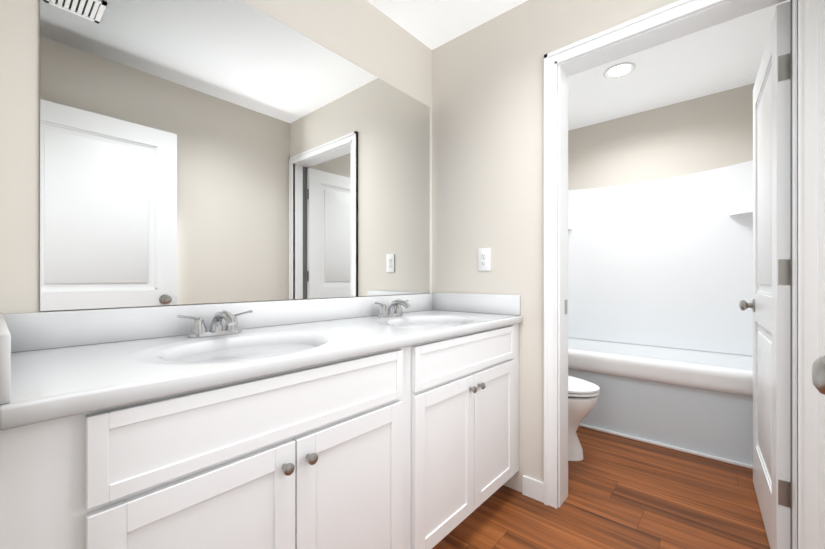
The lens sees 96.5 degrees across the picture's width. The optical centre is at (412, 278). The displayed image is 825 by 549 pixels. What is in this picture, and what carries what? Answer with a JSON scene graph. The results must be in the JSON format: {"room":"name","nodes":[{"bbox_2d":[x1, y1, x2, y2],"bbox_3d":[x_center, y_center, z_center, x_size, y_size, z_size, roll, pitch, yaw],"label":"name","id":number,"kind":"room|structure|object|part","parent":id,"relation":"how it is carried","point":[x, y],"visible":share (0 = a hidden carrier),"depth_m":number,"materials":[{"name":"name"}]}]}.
{"room":"bathroom","nodes":[
{"label":"bathroom","id":0,"kind":"room"},
{"bbox_2d":[0,312,15,403],"bbox_3d":[-0.798,0.132,0.712,0.543,0.102,0.014,0,0,41],"label":"backsplash","id":1,"kind":"structure","parent":0,"relation":"attached to","point":[7,337],"depth_m":0.54,"materials":[{"name":"white stone"}]},
{"bbox_2d":[0,0,431,313],"bbox_3d":[-0.305,-0.155,1.808,0.122,2.440,4.950,0,0,41],"label":"wall","id":2,"kind":"structure","parent":0,"point":[205,151],"depth_m":1.26,"materials":[{"name":"beige paint"}]},
{"bbox_2d":[432,0,678,491],"bbox_3d":[0.758,-0.155,1.728,1.600,2.440,0.115,0,0,41],"label":"wall","id":3,"kind":"structure","parent":0,"point":[487,134],"depth_m":1.89,"materials":[{"name":"beige paint"}]},
{"bbox_2d":[4,293,431,351],"bbox_3d":[-0.446,0.135,1.546,0.020,0.096,1.734,0,0,41],"label":"backsplash","id":4,"kind":"structure","parent":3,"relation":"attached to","point":[35,331],"depth_m":1.15,"materials":[{"name":"white stone"}]},
{"bbox_2d":[432,292,519,315],"bbox_3d":[0.330,0.132,2.009,0.543,0.102,0.016,0,0,41],"label":"backsplash","id":5,"kind":"structure","parent":3,"relation":"attached to","point":[490,304],"depth_m":1.98,"materials":[{"name":"white stone"}]},
{"bbox_2d":[478,248,489,270],"bbox_3d":[0.383,-0.105,1.971,0.072,0.120,0.008,0,0,41],"label":"electrical outlet","id":6,"kind":"object","parent":3,"relation":"attached to","point":[483,259],"visible":1,"depth_m":1.97,"materials":[{"name":"white plastic"}]},
{"bbox_2d":[522,475,543,490],"bbox_3d":[0.467,1.020,2.065,0.658,0.090,0.013,0,0,41],"label":"baseboard","id":7,"kind":"structure","parent":3,"relation":"attached to","point":[535,483],"depth_m":1.79,"materials":[{"name":"white paint"}]},
{"bbox_2d":[544,0,824,548],"bbox_3d":[1.011,0.025,1.508,0.804,2.080,0.115,0,0,41],"label":"door frame","id":8,"kind":"structure","parent":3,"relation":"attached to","point":[724,11],"depth_m":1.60,"materials":[{"name":"white paint"}]},
{"bbox_2d":[739,1,790,548],"bbox_3d":[1.555,0.036,1.609,0.151,2.042,0.766,0,0,38],"label":"door leaf","id":9,"kind":"structure","parent":8,"relation":"attached to","point":[771,296],"depth_m":1.40,"materials":[{"name":"white paint"}]},
{"bbox_3d":[1.555,0.005,1.609,0.151,1.614,0.766,0,0,38],"label":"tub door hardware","id":10,"kind":"part","parent":9,"relation":"part of","materials":[{"name":"white wood"}]},
{"bbox_2d":[790,0,791,548],"bbox_3d":[1.324,0.035,1.286,0.001,2.060,0.040,0,0,41],"label":"trim","id":11,"kind":"structure","parent":3,"relation":"attached to","point":[791,274],"depth_m":1.28,"materials":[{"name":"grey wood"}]},
{"bbox_2d":[367,0,789,130],"bbox_3d":[0.340,-1.405,1.247,1.830,0.060,4.950,0,0,41],"label":"ceiling","id":12,"kind":"structure","parent":0,"point":[725,56],"depth_m":2.31,"materials":[{"name":"paint"}]},
{"bbox_2d":[604,62,635,78],"bbox_3d":[1.363,-1.370,2.425,0.184,0.010,0.184,0,0,41],"label":"recessed light","id":13,"kind":"object","parent":12,"relation":"in","point":[619,70],"visible":0.98,"depth_m":2.42,"materials":[{"name":"white plastic"}]},
{"bbox_2d":[432,426,769,548],"bbox_3d":[0.340,1.095,1.247,1.830,0.060,4.950,0,0,41],"label":"floor","id":14,"kind":"structure","parent":0,"point":[625,493],"depth_m":1.70,"materials":[{"name":"brown wood"}]},
{"bbox_2d":[0,312,522,548],"bbox_3d":[-0.227,0.641,1.355,0.600,0.848,1.734,0,0,41],"label":"bathroom vanity","id":15,"kind":"object","parent":14,"relation":"on","point":[381,422],"depth_m":0.88,"materials":[{"name":"white paint"}]},
{"bbox_2d":[0,316,522,419],"bbox_3d":[-0.236,0.200,1.363,0.576,0.034,1.734,0,0,41],"label":"countertop","id":16,"kind":"structure","parent":15,"relation":"on","point":[91,393],"depth_m":0.72,"materials":[{"name":"white stone"}]},
{"bbox_2d":[568,376,599,460],"bbox_3d":[0.785,0.683,2.371,0.768,0.764,0.450,0,0,41],"label":"toilet","id":17,"kind":"object","parent":14,"relation":"on","point":[582,397],"visible":0.27,"depth_m":2.13,"materials":[{"name":"white ceramic"}]},
{"bbox_3d":[0.862,0.649,2.303,0.563,0.049,0.382,0,0,41],"label":"seat","id":18,"kind":"part","parent":17,"relation":"part of","materials":[{"name":"white plastic"}]},
{"bbox_2d":[568,160,752,468],"bbox_3d":[1.637,0.110,2.740,1.516,1.910,0.757,0,0,41],"label":"tub","id":19,"kind":"object","parent":14,"relation":"on","point":[660,321],"visible":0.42,"depth_m":2.74,"materials":[{"name":"white plastic"}]},
{"bbox_2d":[568,83,754,189],"bbox_3d":[1.925,-0.155,3.072,1.600,2.440,0.115,0,0,41],"label":"wall","id":20,"kind":"structure","parent":0,"point":[703,133],"depth_m":2.92,"materials":[{"name":"beige paint"}]},
{"bbox_3d":[-0.459,-0.155,0.328,1.600,2.440,0.115,0,0,41],"label":"wall","id":21,"kind":"structure","parent":0,"visible":0},
{"bbox_3d":[0.411,0.036,0.225,0.035,2.042,0.800,0,0,41],"label":"door leaf","id":22,"kind":"structure","parent":21,"relation":"in","visible":0},
{"bbox_2d":[812,356,824,394],"bbox_3d":[0.408,0.005,0.222,0.151,1.614,0.811,0,0,41],"label":"hardware piece","id":23,"kind":"object","parent":22,"relation":"attached to","point":[818,372],"visible":1,"depth_m":0.51,"materials":[{"name":"silver metal"}]}
]}

